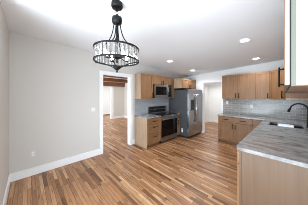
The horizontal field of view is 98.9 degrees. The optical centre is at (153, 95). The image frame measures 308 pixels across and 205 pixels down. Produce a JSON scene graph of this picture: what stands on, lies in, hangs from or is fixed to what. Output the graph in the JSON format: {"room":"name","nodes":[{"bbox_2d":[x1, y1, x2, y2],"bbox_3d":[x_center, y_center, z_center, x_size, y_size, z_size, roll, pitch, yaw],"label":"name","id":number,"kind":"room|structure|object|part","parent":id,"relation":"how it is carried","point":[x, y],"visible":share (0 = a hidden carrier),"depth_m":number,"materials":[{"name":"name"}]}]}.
{"room":"kitchen","nodes":[
{"label":"kitchen","id":0,"kind":"room"},
{"bbox_2d":[0,2,8,204],"bbox_3d":[-2.233,0.110,1.895,0.120,2.900,1.420,0,0,-44],"label":"wall","id":1,"kind":"structure","parent":0,"point":[4,32],"depth_m":1.89,"materials":[{"name":"beige paint"}]},
{"bbox_2d":[2,174,9,204],"bbox_3d":[-2.135,1.485,1.893,0.018,0.150,1.282,0,0,-44],"label":"baseboard","id":2,"kind":"structure","parent":1,"relation":"attached to","point":[8,181],"depth_m":1.98,"materials":[{"name":"white paint"}]},
{"bbox_2d":[9,32,182,173],"bbox_3d":[-0.661,0.110,4.312,5.737,2.900,0.120,0,0,-44],"label":"wall","id":3,"kind":"structure","parent":0,"point":[54,87],"depth_m":2.78,"materials":[{"name":"beige paint"}]},
{"bbox_2d":[30,150,35,156],"bbox_3d":[-2.366,1.140,2.578,0.075,0.120,0.009,0,0,-44],"label":"outlet","id":4,"kind":"object","parent":3,"relation":"attached to","point":[32,153],"visible":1,"depth_m":2.58,"materials":[{"name":"white plastic"}]},
{"bbox_2d":[10,149,99,181],"bbox_3d":[-2.011,1.485,2.916,1.615,0.150,0.018,0,0,-44],"label":"baseboard","id":5,"kind":"structure","parent":3,"relation":"attached to","point":[25,173],"depth_m":2.77,"materials":[{"name":"white paint"}]},
{"bbox_2d":[100,70,132,153],"bbox_3d":[-1.101,0.451,3.878,1.031,2.218,0.145,0,0,-44],"label":"trim","id":6,"kind":"structure","parent":3,"relation":"attached to","point":[129,76],"depth_m":4.09,"materials":[{"name":"white paint"}]},
{"bbox_2d":[135,73,152,98],"bbox_3d":[-0.313,-0.287,4.301,0.511,0.805,0.374,0,0,-44],"label":"upper cabinet","id":7,"kind":"object","parent":3,"relation":"attached to","point":[143,82],"visible":1,"depth_m":4.17,"materials":[{"name":"brown wood"}]},
{"bbox_3d":[-0.515,-0.287,4.152,0.013,0.805,0.310,0,0,-44],"label":"panel","id":8,"kind":"part","parent":7,"relation":"part of","materials":[{"name":"brown wood"}]},
{"bbox_3d":[-0.217,-0.287,4.210,0.493,0.798,0.024,0,0,-44],"label":"door","id":9,"kind":"part","parent":7,"relation":"part of","materials":[{"name":"brown wood"}]},
{"bbox_2d":[134,98,166,114],"bbox_3d":[-0.041,0.389,4.820,1.630,0.543,0.008,0,0,-44],"label":"backsplash","id":10,"kind":"structure","parent":3,"relation":"attached to","point":[141,106],"depth_m":4.58,"materials":[{"name":"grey tile"}]},
{"bbox_2d":[153,75,169,84],"bbox_3d":[0.188,-0.530,4.784,0.868,0.320,0.374,0,0,-44],"label":"upper cabinet","id":11,"kind":"object","parent":3,"relation":"attached to","point":[161,80],"visible":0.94,"depth_m":4.66,"materials":[{"name":"brown wood"}]},
{"bbox_3d":[0.124,-0.532,4.538,0.428,0.308,0.024,0,0,-44],"label":"door","id":12,"kind":"part","parent":11,"relation":"part of","materials":[{"name":"brown wood"}]},
{"bbox_2d":[153,84,170,97],"bbox_3d":[0.220,-0.138,4.751,0.866,0.465,0.447,0,0,-44],"label":"microwave","id":13,"kind":"object","parent":11,"relation":"attached to","point":[159,91],"visible":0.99,"depth_m":4.54,"materials":[{"name":"silver metal"}]},
{"bbox_3d":[0.437,-0.532,4.840,0.428,0.308,0.024,0,0,-44],"label":"door","id":14,"kind":"part","parent":11,"relation":"part of","materials":[{"name":"brown wood"}]},
{"bbox_2d":[170,77,173,97],"bbox_3d":[0.593,-0.287,5.175,0.243,0.805,0.374,0,0,-44],"label":"upper cabinet","id":15,"kind":"object","parent":3,"relation":"attached to","point":[171,78],"visible":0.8,"depth_m":5.12,"materials":[{"name":"brown wood"}]},
{"bbox_2d":[174,78,195,89],"bbox_3d":[1.190,-0.453,5.493,1.041,0.375,0.744,0,0,-44],"label":"upper cabinet","id":16,"kind":"object","parent":3,"relation":"attached to","point":[181,83],"visible":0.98,"depth_m":5.14,"materials":[{"name":"brown wood"}]},
{"bbox_3d":[0.798,-0.455,5.160,0.013,0.370,0.680,0,0,-44],"label":"panel","id":17,"kind":"part","parent":16,"relation":"part of","materials":[{"name":"brown wood"}]},
{"bbox_3d":[1.230,-0.455,5.090,0.508,0.363,0.024,0,0,-44],"label":"door","id":18,"kind":"part","parent":16,"relation":"part of","materials":[{"name":"brown wood"}]},
{"bbox_3d":[1.601,-0.455,5.447,0.508,0.363,0.024,0,0,-44],"label":"door","id":19,"kind":"part","parent":16,"relation":"part of","materials":[{"name":"brown wood"}]},
{"bbox_2d":[103,87,109,114],"bbox_3d":[-4.542,0.350,9.759,6.000,2.420,0.150,0,0,-44],"label":"wall","id":20,"kind":"structure","parent":0,"point":[106,90],"depth_m":10.41,"materials":[{"name":"white paint"}]},
{"bbox_2d":[114,87,123,115],"bbox_3d":[-4.268,0.260,7.363,6.070,2.600,0.120,0,0,-44],"label":"wall","id":21,"kind":"structure","parent":0,"point":[118,91],"depth_m":9.04,"materials":[{"name":"beige paint"}]},
{"bbox_2d":[103,86,113,118],"bbox_3d":[-3.154,0.460,8.426,1.150,2.200,0.145,0,0,-44],"label":"trim","id":22,"kind":"structure","parent":21,"relation":"attached to","point":[111,87],"depth_m":8.72,"materials":[{"name":"white paint"}]},
{"bbox_2d":[6,115,237,204],"bbox_3d":[-0.809,1.610,6.100,9.900,0.100,12.100,0,0,-44],"label":"floor","id":23,"kind":"structure","parent":0,"point":[199,169],"depth_m":2.56,"materials":[{"name":"brown wood"}]},
{"bbox_2d":[135,117,160,148],"bbox_3d":[-0.188,1.124,4.212,0.574,0.872,0.670,0,0,-44],"label":"base cabinet","id":24,"kind":"object","parent":23,"relation":"on","point":[147,131],"visible":0.98,"depth_m":4.00,"materials":[{"name":"brown wood"}]},
{"bbox_3d":[-0.412,1.124,4.040,0.013,0.872,0.605,0,0,-44],"label":"panel","id":25,"kind":"part","parent":24,"relation":"part of","materials":[{"name":"brown wood"}]},
{"bbox_2d":[134,114,160,118],"bbox_3d":[-0.206,0.666,4.222,0.582,0.040,0.638,0,0,-44],"label":"countertop","id":26,"kind":"structure","parent":24,"relation":"on","point":[145,116],"depth_m":4.10,"materials":[{"name":"grey stone"}]},
{"bbox_3d":[0.012,1.305,4.015,0.558,0.293,0.024,0,0,-44],"label":"drawer","id":27,"kind":"part","parent":24,"relation":"part of","materials":[{"name":"brown wood"}]},
{"bbox_3d":[0.012,1.012,4.015,0.558,0.268,0.024,0,0,-44],"label":"drawer","id":28,"kind":"part","parent":24,"relation":"part of","materials":[{"name":"brown wood"}]},
{"bbox_3d":[0.012,0.782,4.015,0.558,0.168,0.024,0,0,-44],"label":"drawer","id":29,"kind":"part","parent":24,"relation":"part of","materials":[{"name":"brown wood"}]},
{"bbox_2d":[148,106,177,142],"bbox_3d":[0.344,0.985,4.698,0.860,1.150,0.679,0,0,-44],"label":"range","id":30,"kind":"object","parent":23,"relation":"on","point":[168,131],"visible":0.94,"depth_m":4.55,"materials":[{"name":"black metal"}]},
{"bbox_3d":[0.132,0.535,4.920,0.860,0.250,0.055,0,0,-44],"label":"panel","id":31,"kind":"part","parent":30,"relation":"part of","materials":[{"name":"black plastic"}]},
{"bbox_2d":[151,112,176,115],"bbox_3d":[0.345,0.651,4.698,0.860,0.017,0.560,0,0,-44],"label":"cooktop","id":32,"kind":"object","parent":30,"relation":"in","point":[154,113],"depth_m":4.66,"materials":[{"name":"black glass"}]},
{"bbox_3d":[0.525,1.427,4.511,0.852,0.135,0.036,0,0,-44],"label":"storage drawer","id":33,"kind":"part","parent":30,"relation":"part of","materials":[{"name":"silver metal"}]},
{"bbox_3d":[0.526,1.040,4.510,0.852,0.620,0.038,0,0,-44],"label":"oven door","id":34,"kind":"part","parent":30,"relation":"part of","materials":[{"name":"black glass"}]},
{"bbox_3d":[0.526,0.693,4.510,0.860,0.064,0.042,0,0,-44],"label":"rail","id":35,"kind":"part","parent":30,"relation":"part of","materials":[{"name":"silver metal"}]},
{"bbox_2d":[177,114,180,136],"bbox_3d":[0.710,1.124,5.082,0.183,0.872,0.670,0,0,-44],"label":"base cabinet","id":36,"kind":"object","parent":23,"relation":"on","point":[178,115],"visible":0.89,"depth_m":4.87,"materials":[{"name":"brown wood"}]},
{"bbox_3d":[0.904,1.165,4.880,0.178,0.573,0.024,0,0,-44],"label":"door","id":37,"kind":"part","parent":36,"relation":"part of","materials":[{"name":"brown wood"}]},
{"bbox_2d":[169,89,201,137],"bbox_3d":[1.300,0.667,5.338,0.990,1.785,1.003,0,0,-44],"label":"refrigerator","id":38,"kind":"object","parent":23,"relation":"on","point":[188,103],"visible":0.92,"depth_m":4.91,"materials":[{"name":"grey metal"}]},
{"bbox_3d":[1.397,0.623,4.882,0.496,1.695,0.085,0,0,-44],"label":"door","id":39,"kind":"part","parent":38,"relation":"part of","materials":[{"name":"silver metal"}]},
{"bbox_3d":[1.593,0.485,4.969,0.025,1.050,0.063,0,0,-44],"label":"handle","id":40,"kind":"part","parent":38,"relation":"part of","materials":[{"name":"silver metal"}]},
{"bbox_3d":[1.756,0.623,5.228,0.486,1.695,0.085,0,0,-44],"label":"door","id":41,"kind":"part","parent":38,"relation":"part of","materials":[{"name":"silver metal"}]},
{"bbox_2d":[218,116,251,144],"bbox_3d":[2.690,1.124,4.308,0.670,0.872,0.931,0,0,-44],"label":"base cabinet","id":42,"kind":"object","parent":23,"relation":"on","point":[231,130],"visible":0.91,"depth_m":4.13,"materials":[{"name":"brown wood"}]},
{"bbox_3d":[2.333,0.777,4.274,0.024,0.158,0.453,0,0,-44],"label":"drawer","id":43,"kind":"part","parent":42,"relation":"part of","materials":[{"name":"brown wood"}]},
{"bbox_3d":[2.333,1.160,4.274,0.024,0.583,0.453,0,0,-44],"label":"door","id":44,"kind":"part","parent":42,"relation":"part of","materials":[{"name":"brown wood"}]},
{"bbox_3d":[2.653,0.777,3.943,0.024,0.158,0.453,0,0,-44],"label":"drawer","id":45,"kind":"part","parent":42,"relation":"part of","materials":[{"name":"brown wood"}]},
{"bbox_3d":[2.653,1.160,3.943,0.024,0.583,0.453,0,0,-44],"label":"door","id":46,"kind":"part","parent":42,"relation":"part of","materials":[{"name":"brown wood"}]},
{"bbox_2d":[252,119,262,129],"bbox_3d":[3.130,1.124,3.882,0.627,0.872,0.278,0,0,-44],"label":"base cabinet","id":47,"kind":"object","parent":23,"relation":"on","point":[255,123],"visible":0.19,"depth_m":3.71,"materials":[{"name":"brown wood"}]},
{"bbox_3d":[2.913,0.777,3.673,0.024,0.158,0.273,0,0,-44],"label":"drawer","id":48,"kind":"part","parent":47,"relation":"part of","materials":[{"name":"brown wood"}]},
{"bbox_2d":[237,150,307,204],"bbox_3d":[2.306,1.124,2.342,2.726,0.872,0.858,0,0,-44],"label":"base cabinet","id":49,"kind":"object","parent":23,"relation":"on","point":[261,180],"visible":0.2,"depth_m":1.46,"materials":[{"name":"brown wood"}]},
{"bbox_3d":[1.240,1.160,1.835,0.464,0.583,0.024,0,0,-44],"label":"door","id":50,"kind":"part","parent":49,"relation":"part of","materials":[{"name":"brown wood"}]},
{"bbox_2d":[217,113,307,167],"bbox_3d":[2.098,0.666,2.976,3.352,0.040,2.063,0,0,-44],"label":"countertop","id":51,"kind":"structure","parent":49,"relation":"on","point":[289,145],"depth_m":1.88,"materials":[{"name":"grey stone"}]},
{"bbox_2d":[270,123,302,128],"bbox_3d":[2.876,0.772,2.888,0.502,0.215,0.512,0,0,-44],"label":"sink","id":52,"kind":"object","parent":51,"relation":"in","point":[278,124],"visible":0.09,"depth_m":3.01,"materials":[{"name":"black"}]},
{"bbox_2d":[287,103,307,127],"bbox_3d":[2.942,0.402,2.686,0.099,0.489,0.332,0,0,-44],"label":"faucet","id":53,"kind":"object","parent":51,"relation":"on","point":[289,109],"visible":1,"depth_m":2.65,"materials":[{"name":"black metal"}]},
{"bbox_3d":[2.963,0.342,2.690,0.029,0.369,0.273,0,0,-44],"label":"spout","id":54,"kind":"part","parent":53,"relation":"part of","materials":[{"name":"black metal"}]},
{"bbox_2d":[124,83,127,115],"bbox_3d":[-0.495,0.260,7.735,0.120,2.600,4.580,0,0,-44],"label":"wall","id":55,"kind":"structure","parent":0,"point":[126,84],"depth_m":9.11,"materials":[{"name":"beige paint"}]},
{"bbox_2d":[114,115,127,118],"bbox_3d":[-0.827,1.490,7.416,0.800,0.140,4.580,0,0,-44],"label":"baseboard","id":56,"kind":"structure","parent":55,"relation":"attached to","point":[124,116],"depth_m":9.07,"materials":[{"name":"white paint"}]},
{"bbox_2d":[0,0,283,76],"bbox_3d":[0.611,-1.110,1.372,7.984,0.560,6.120,0,0,-44],"label":"ceiling","id":57,"kind":"structure","parent":0,"point":[201,36],"depth_m":2.13,"materials":[{"name":"white paint"}]},
{"bbox_2d":[93,0,138,72],"bbox_3d":[-0.447,-0.693,1.593,0.532,0.842,0.532,0,0,-44],"label":"chandelier","id":58,"kind":"object","parent":57,"relation":"hanging from","point":[129,51],"visible":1,"depth_m":1.53,"materials":[{"name":"black metal"}]},
{"bbox_3d":[-0.447,-0.481,1.593,0.503,0.138,0.504,0,0,-44],"label":"drum frame","id":59,"kind":"part","parent":58,"relation":"part of","materials":[{"name":"black metal"}]},
{"bbox_3d":[-0.447,-0.625,1.593,0.108,0.470,0.110,0,0,-44],"label":"stem","id":60,"kind":"part","parent":58,"relation":"part of","materials":[{"name":"black metal"}]},
{"bbox_2d":[239,38,250,42],"bbox_3d":[1.721,-1.048,2.500,0.190,0.029,0.190,0,0,-44],"label":"recessed light","id":61,"kind":"object","parent":57,"relation":"in","point":[245,39],"visible":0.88,"depth_m":2.50,"materials":[{"name":"white paint"}]},
{"bbox_2d":[205,85,208,119],"bbox_3d":[2.344,0.310,7.068,2.416,2.500,0.120,0,0,-44],"label":"wall","id":62,"kind":"structure","parent":0,"point":[206,86],"depth_m":7.67,"materials":[{"name":"white paint"}]},
{"bbox_2d":[205,82,220,84],"bbox_3d":[3.114,-0.665,6.269,2.416,0.150,2.300,0,0,-44],"label":"ceiling","id":63,"kind":"structure","parent":0,"point":[217,83],"depth_m":6.57,"materials":[{"name":"white paint"}]},
{"bbox_2d":[209,85,220,119],"bbox_3d":[3.992,0.310,7.185,0.120,2.500,2.600,0,0,-44],"label":"wall","id":64,"kind":"structure","parent":0,"point":[214,90],"depth_m":7.61,"materials":[{"name":"white paint"}]},
{"bbox_2d":[205,119,217,122],"bbox_3d":[3.114,1.495,6.269,2.416,0.130,2.100,0,0,-44],"label":"baseboard","id":65,"kind":"structure","parent":64,"relation":"attached to","point":[208,120],"depth_m":7.63,"materials":[{"name":"white paint"}]},
{"bbox_2d":[183,60,302,127],"bbox_3d":[2.780,0.110,4.788,0.120,2.900,3.970,0,0,-44],"label":"wall","id":66,"kind":"structure","parent":0,"point":[274,65],"depth_m":4.60,"materials":[{"name":"white paint"}]},
{"bbox_2d":[201,80,222,132],"bbox_3d":[2.324,0.485,5.251,0.145,2.150,0.850,0,0,-44],"label":"trim","id":67,"kind":"structure","parent":66,"relation":"attached to","point":[210,81],"depth_m":5.46,"materials":[{"name":"white paint"}]},
{"bbox_2d":[222,73,254,98],"bbox_3d":[2.812,-0.287,4.393,0.376,0.805,0.936,0,0,-44],"label":"upper cabinet","id":68,"kind":"object","parent":66,"relation":"attached to","point":[237,86],"visible":0.98,"depth_m":4.25,"materials":[{"name":"brown wood"}]},
{"bbox_3d":[2.559,-0.287,4.462,0.024,0.798,0.456,0,0,-44],"label":"door","id":69,"kind":"part","parent":68,"relation":"part of","materials":[{"name":"brown wood"}]},
{"bbox_3d":[2.880,-0.287,4.129,0.024,0.798,0.456,0,0,-44],"label":"door","id":70,"kind":"part","parent":68,"relation":"part of","materials":[{"name":"brown wood"}]},
{"bbox_2d":[255,71,269,98],"bbox_3d":[3.253,-0.287,3.935,0.376,0.805,0.323,0,0,-44],"label":"upper cabinet","id":71,"kind":"object","parent":66,"relation":"attached to","point":[262,79],"visible":0.98,"depth_m":3.84,"materials":[{"name":"brown wood"}]},
{"bbox_2d":[223,99,307,119],"bbox_3d":[3.280,0.389,4.174,0.009,0.543,2.148,0,0,-44],"label":"backsplash","id":72,"kind":"structure","parent":66,"relation":"attached to","point":[261,107],"depth_m":4.00,"materials":[{"name":"grey tile"}]},
{"bbox_2d":[270,68,307,99],"bbox_3d":[3.543,-0.287,3.462,0.619,0.805,0.754,0,0,-44],"label":"upper cabinet","id":73,"kind":"object","parent":66,"relation":"attached to","point":[276,93],"visible":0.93,"depth_m":3.42,"materials":[{"name":"brown wood"}]},
{"bbox_3d":[3.277,-0.287,3.514,0.020,0.799,0.403,0,0,-2],"label":"door","id":74,"kind":"part","parent":73,"relation":"part of","materials":[{"name":"brown wood"}]},
{"bbox_3d":[3.439,0.095,3.138,0.012,0.040,0.431,0,0,-44],"label":"light rail","id":75,"kind":"part","parent":73,"relation":"part of","materials":[{"name":"brown wood"}]},
{"bbox_3d":[-3.060,-0.950,7.139,7.500,0.180,7.280,0,0,-44],"label":"ceiling","id":76,"kind":"structure","parent":0,"visible":0},
{"bbox_2d":[103,81,124,86],"bbox_3d":[-3.966,-0.725,7.432,5.200,0.270,0.140,0,0,-44],"label":"ceiling beam","id":77,"kind":"structure","parent":76,"relation":"attached to","point":[115,84],"depth_m":8.65,"materials":[{"name":"brown wood"}]},
{"bbox_2d":[103,77,127,82],"bbox_3d":[-2.704,-0.775,6.121,5.200,0.170,0.140,0,0,-44],"label":"ceiling beam","id":78,"kind":"structure","parent":76,"relation":"attached to","point":[104,78],"depth_m":6.70,"materials":[{"name":"brown wood"}]},
{"bbox_2d":[103,75,127,78],"bbox_3d":[-1.226,-0.733,4.587,5.200,0.255,0.140,0,0,-44],"label":"ceiling beam","id":79,"kind":"structure","parent":76,"relation":"attached to","point":[103,75],"depth_m":4.47,"materials":[{"name":"brown wood"}]},
{"bbox_3d":[2.591,0.110,1.933,4.114,2.900,0.120,0,0,-44],"label":"wall","id":80,"kind":"structure","parent":0,"visible":0},
{"bbox_2d":[278,0,307,92],"bbox_3d":[2.164,-0.476,1.976,0.400,0.828,3.339,0,0,45],"label":"upper cabinet","id":81,"kind":"object","parent":80,"relation":"attached to","point":[295,68],"visible":1,"depth_m":0.86,"materials":[{"name":"white wood"}]},
{"bbox_3d":[1.437,-0.206,1.486,0.054,0.220,0.018,0,0,45],"label":"handle","id":82,"kind":"part","parent":81,"relation":"part of","materials":[{"name":"black metal"}]},
{"bbox_3d":[1.089,-0.479,1.083,0.024,0.815,0.550,0,0,45],"label":"door","id":83,"kind":"part","parent":81,"relation":"part of","materials":[{"name":"brown wood"}]},
{"bbox_3d":[0.917,-0.476,0.864,0.022,0.828,0.005,0,0,45],"label":"frame","id":84,"kind":"part","parent":81,"relation":"part of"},
{"bbox_3d":[1.030,-0.479,0.753,0.296,0.822,0.004,0,0,45],"label":"panel","id":85,"kind":"part","parent":81,"relation":"part of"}
]}

